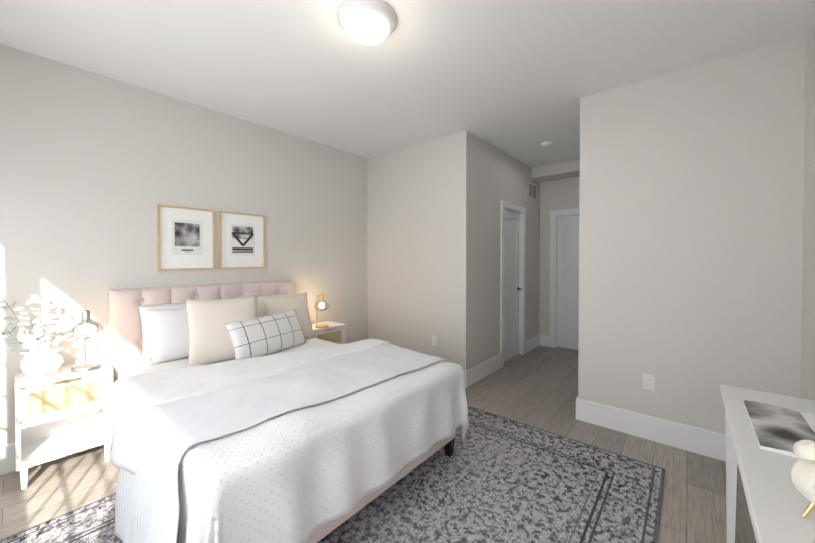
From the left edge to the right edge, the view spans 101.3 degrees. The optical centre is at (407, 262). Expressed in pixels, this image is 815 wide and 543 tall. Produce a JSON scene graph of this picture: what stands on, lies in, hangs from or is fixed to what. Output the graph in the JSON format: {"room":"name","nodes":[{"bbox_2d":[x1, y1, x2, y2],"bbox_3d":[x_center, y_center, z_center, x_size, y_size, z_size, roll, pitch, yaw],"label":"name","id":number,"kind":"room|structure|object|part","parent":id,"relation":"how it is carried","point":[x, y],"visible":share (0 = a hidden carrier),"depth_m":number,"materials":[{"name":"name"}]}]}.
{"room":"bedroom","nodes":[
{"label":"bedroom","id":0,"kind":"room"},
{"bbox_2d":[0,346,755,542],"bbox_3d":[0.541,1.371,2.845,4.180,0.060,6.090,1,1,40],"label":"floor","id":1,"kind":"structure","parent":0,"point":[536,387],"depth_m":2.19,"materials":[{"name":"brown wood"}]},
{"bbox_2d":[14,359,112,489],"bbox_3d":[-2.269,1.033,2.219,0.326,0.629,0.435,1,1,40],"label":"nightstand","id":2,"kind":"object","parent":1,"relation":"on","point":[59,412],"visible":0.9,"depth_m":2.15,"materials":[{"name":"white paint"}]},
{"bbox_2d":[0,295,73,376],"bbox_3d":[-2.348,0.456,2.077,0.167,0.526,0.378,1,1,40],"label":"vase","id":3,"kind":"object","parent":2,"relation":"on","point":[42,358],"visible":1,"depth_m":2.07,"materials":[{"name":"white ceramic"}]},
{"bbox_2d":[69,310,101,371],"bbox_3d":[-2.174,0.518,2.260,0.164,0.397,0.164,1,1,40],"label":"lamp","id":4,"kind":"object","parent":2,"relation":"on","point":[86,327],"visible":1,"depth_m":2.24,"materials":[{"name":"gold metal"}]},
{"bbox_3d":[-2.174,0.454,2.259,0.164,0.131,0.164,1,1,40],"label":"lamp shade","id":5,"kind":"part","parent":4,"relation":"part of","materials":[{"name":"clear glass"}]},
{"bbox_3d":[-2.174,0.436,2.259,0.060,0.090,0.060,1,1,40],"label":"bulb","id":6,"kind":"part","parent":4,"relation":"part of","materials":[{"name":"beige glass"}]},
{"bbox_2d":[311,321,345,343],"bbox_3d":[-0.966,1.014,3.763,0.326,0.629,0.435,1,1,40],"label":"nightstand","id":7,"kind":"object","parent":1,"relation":"on","point":[334,332],"visible":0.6,"depth_m":3.73,"materials":[{"name":"white paint"}]},
{"bbox_2d":[314,294,329,327],"bbox_3d":[-0.937,0.519,3.657,0.164,0.362,0.164,1,1,40],"label":"lamp","id":8,"kind":"object","parent":7,"relation":"on","point":[321,305],"visible":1,"depth_m":3.63,"materials":[{"name":"gold metal"}]},
{"bbox_3d":[-0.937,0.472,3.656,0.164,0.131,0.164,1,1,40],"label":"lamp shade","id":9,"kind":"part","parent":8,"relation":"part of","materials":[{"name":"clear glass"}]},
{"bbox_2d":[0,406,664,542],"bbox_3d":[-0.242,1.348,1.792,2.440,0.008,3.050,1,1,40],"label":"rug","id":10,"kind":"object","parent":1,"relation":"on","point":[493,478],"visible":0.5,"depth_m":1.88,"materials":[{"name":"grey carpet"}]},
{"bbox_2d":[99,280,468,542],"bbox_3d":[-0.945,0.770,2.373,2.198,1.128,1.820,1,1,40],"label":"bed","id":11,"kind":"object","parent":10,"relation":"on","point":[255,412],"visible":0.98,"depth_m":1.70,"materials":[{"name":"white fabric"}]},
{"bbox_2d":[149,308,188,364],"bbox_3d":[-1.703,0.548,2.697,0.170,0.410,0.600,-18,-12,42],"label":"pillow","id":12,"kind":"object","parent":11,"relation":"on","point":[168,327],"depth_m":2.52,"materials":[{"name":"white fabric"}]},
{"bbox_2d":[139,298,220,361],"bbox_3d":[-1.847,0.535,2.774,0.172,0.430,0.600,-12,-7,38],"label":"pillow","id":13,"kind":"object","parent":11,"relation":"on","point":[145,327],"depth_m":2.58,"materials":[{"name":"white fabric"}]},
{"bbox_3d":[-1.726,0.703,3.062,0.115,1.010,1.510,1,1,40],"label":"headboard","id":14,"kind":"part","parent":11,"relation":"part of","materials":[{"name":"pink fabric"}]},
{"bbox_2d":[185,295,256,365],"bbox_3d":[-1.401,0.511,2.567,0.500,0.500,0.162,-1,-11,-40],"label":"pillow","id":15,"kind":"object","parent":11,"relation":"on","point":[210,341],"depth_m":2.47,"materials":[{"name":"beige fabric"}]},
{"bbox_3d":[-0.955,0.891,2.411,1.985,0.290,1.465,1,1,40],"label":"mattress","id":16,"kind":"part","parent":11,"relation":"part of","materials":[{"name":"white fabric"}]},
{"bbox_2d":[232,293,288,298],"bbox_3d":[-1.425,0.529,3.272,0.170,0.430,0.600,-13,-8,42],"label":"pillow","id":17,"kind":"object","parent":11,"relation":"on","point":[248,294],"depth_m":3.30,"materials":[{"name":"white"}]},
{"bbox_2d":[115,344,448,542],"bbox_3d":[-0.507,0.992,1.965,0.919,0.632,1.757,1,1,40],"label":"throw","id":18,"kind":"object","parent":11,"relation":"on","point":[192,458],"depth_m":1.52,"materials":[{"name":"white fabric"}]},
{"bbox_2d":[111,361,468,542],"bbox_3d":[-0.617,0.967,2.117,1.362,0.554,1.718,1,1,40],"label":"duvet","id":19,"kind":"object","parent":11,"relation":"on","point":[288,453],"depth_m":1.52,"materials":[{"name":"white fabric"}]},
{"bbox_3d":[-0.936,1.096,2.397,2.035,0.240,1.545,1,1,40],"label":"frame","id":20,"kind":"part","parent":11,"relation":"part of","materials":[{"name":"pink fabric"}]},
{"bbox_2d":[720,384,814,542],"bbox_3d":[1.293,0.982,1.049,0.398,0.759,1.240,1,1,40],"label":"desk","id":21,"kind":"object","parent":1,"relation":"on","point":[778,502],"visible":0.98,"depth_m":0.98,"materials":[{"name":"white paint"}]},
{"bbox_2d":[743,400,814,458],"bbox_3d":[1.412,0.593,1.153,0.320,0.014,0.460,1,1,40],"label":"magazine","id":22,"kind":"object","parent":21,"relation":"on","point":[779,430],"visible":0.9,"depth_m":1.20,"materials":[{"name":"white paper"}]},
{"bbox_2d":[791,440,814,517],"bbox_3d":[0.990,0.503,0.776,0.134,0.204,0.064,0,1,20],"label":"alarm clock","id":23,"kind":"object","parent":21,"relation":"on","point":[803,474],"visible":1,"depth_m":0.79,"materials":[{"name":"plastic"}]},
{"bbox_2d":[0,17,814,445],"bbox_3d":[0.541,-0.029,2.828,4.180,2.740,6.090,1,1,40],"label":"wall","id":24,"kind":"structure","parent":0,"point":[690,193],"depth_m":2.56,"materials":[{"name":"white paint"}]},
{"bbox_2d":[0,443,15,474],"bbox_3d":[-1.695,1.246,3.186,0.020,0.180,3.590,1,1,40],"label":"baseboard","id":25,"kind":"structure","parent":24,"relation":"attached to","point":[7,452],"depth_m":2.14,"materials":[{"name":"white wood"}]},
{"bbox_2d":[157,204,214,269],"bbox_3d":[-1.912,-0.210,2.903,0.026,0.540,0.425,1,1,40],"label":"picture frame","id":26,"kind":"object","parent":24,"relation":"attached to","point":[185,238],"visible":0.92,"depth_m":2.89,"materials":[{"name":"brown wood"}]},
{"bbox_2d":[219,211,264,268],"bbox_3d":[-1.607,-0.215,3.264,0.026,0.540,0.430,1,1,40],"label":"picture frame","id":27,"kind":"object","parent":24,"relation":"attached to","point":[241,240],"visible":1,"depth_m":3.25,"materials":[{"name":"brown wood"}]},
{"bbox_2d":[432,335,436,345],"bbox_3d":[0.308,0.889,3.835,0.072,0.115,0.009,1,1,40],"label":"outlet","id":28,"kind":"object","parent":24,"relation":"attached to","point":[434,339],"visible":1,"depth_m":3.83,"materials":[{"name":"white plastic"}]},
{"bbox_2d":[463,370,467,387],"bbox_3d":[0.057,1.236,4.049,1.506,0.180,0.020,1,1,40],"label":"baseboard","id":29,"kind":"structure","parent":24,"relation":"attached to","point":[465,372],"depth_m":3.56,"materials":[{"name":"white wood"}]},
{"bbox_2d":[468,354,500,386],"bbox_3d":[0.907,1.238,3.900,0.016,0.180,0.835,1,1,40],"label":"baseboard","id":30,"kind":"structure","parent":24,"relation":"attached to","point":[480,371],"depth_m":3.85,"materials":[{"name":"white wood"}]},
{"bbox_2d":[500,200,525,367],"bbox_3d":[1.397,0.265,4.553,0.128,2.110,0.815,1,1,40],"label":"door frame","id":31,"kind":"structure","parent":24,"relation":"attached to","point":[521,210],"depth_m":4.77,"materials":[{"name":"white wood"}]},
{"bbox_2d":[504,209,521,361],"bbox_3d":[1.406,0.298,4.546,0.092,2.028,0.665,1,1,40],"label":"hall door","id":32,"kind":"structure","parent":24,"relation":"in","point":[511,274],"depth_m":4.60,"materials":[{"name":"white wood"}]},
{"bbox_2d":[528,181,536,199],"bbox_3d":[1.891,-1.084,5.046,0.009,0.225,0.380,1,1,40],"label":"air vent","id":33,"kind":"object","parent":24,"relation":"in","point":[532,190],"visible":1,"depth_m":5.04,"materials":[{"name":"white plastic"}]},
{"bbox_2d":[525,334,543,353],"bbox_3d":[1.902,1.224,5.077,0.020,0.180,0.620,1,1,40],"label":"baseboard","id":34,"kind":"structure","parent":24,"relation":"attached to","point":[538,340],"depth_m":5.12,"materials":[{"name":"white wood"}]},
{"bbox_2d":[549,208,578,347],"bbox_3d":[2.606,0.253,4.938,0.930,2.125,0.128,1,1,40],"label":"door frame","id":35,"kind":"structure","parent":24,"relation":"attached to","point":[554,214],"depth_m":5.16,"materials":[{"name":"white wood"}]},
{"bbox_2d":[557,215,578,349],"bbox_3d":[2.598,0.293,4.929,0.750,2.028,0.092,1,1,40],"label":"door","id":36,"kind":"structure","parent":24,"relation":"in","point":[568,291],"depth_m":5.08,"materials":[{"name":"white wood"}]},
{"bbox_2d":[643,374,654,390],"bbox_3d":[1.837,0.909,2.545,0.072,0.115,0.009,1,1,40],"label":"outlet","id":37,"kind":"object","parent":24,"relation":"attached to","point":[648,382],"visible":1,"depth_m":2.54,"materials":[{"name":"white plastic"}]},
{"bbox_2d":[576,398,737,464],"bbox_3d":[1.935,1.255,2.465,1.200,0.180,0.020,1,1,40],"label":"baseboard","id":38,"kind":"structure","parent":24,"relation":"attached to","point":[707,443],"depth_m":2.51,"materials":[{"name":"white wood"}]},
{"bbox_2d":[0,0,814,167],"bbox_3d":[0.541,-1.429,2.811,4.180,0.060,6.090,1,1,40],"label":"ceiling","id":39,"kind":"structure","parent":0,"point":[517,79],"depth_m":2.23,"materials":[{"name":"white paint"}]},
{"bbox_2d":[337,0,395,44],"bbox_3d":[-0.229,-1.324,1.899,0.332,0.129,0.332,1,1,40],"label":"flush-mount light","id":40,"kind":"object","parent":39,"relation":"attached to","point":[368,22],"visible":1,"depth_m":1.82,"materials":[{"name":"white glass"}]},
{"bbox_2d":[541,141,553,146],"bbox_3d":[1.649,-1.393,3.938,0.136,0.039,0.136,1,1,40],"label":"smoke detector","id":41,"kind":"object","parent":39,"relation":"attached to","point":[547,144],"visible":1,"depth_m":3.90,"materials":[{"name":"white plastic"}]}
]}

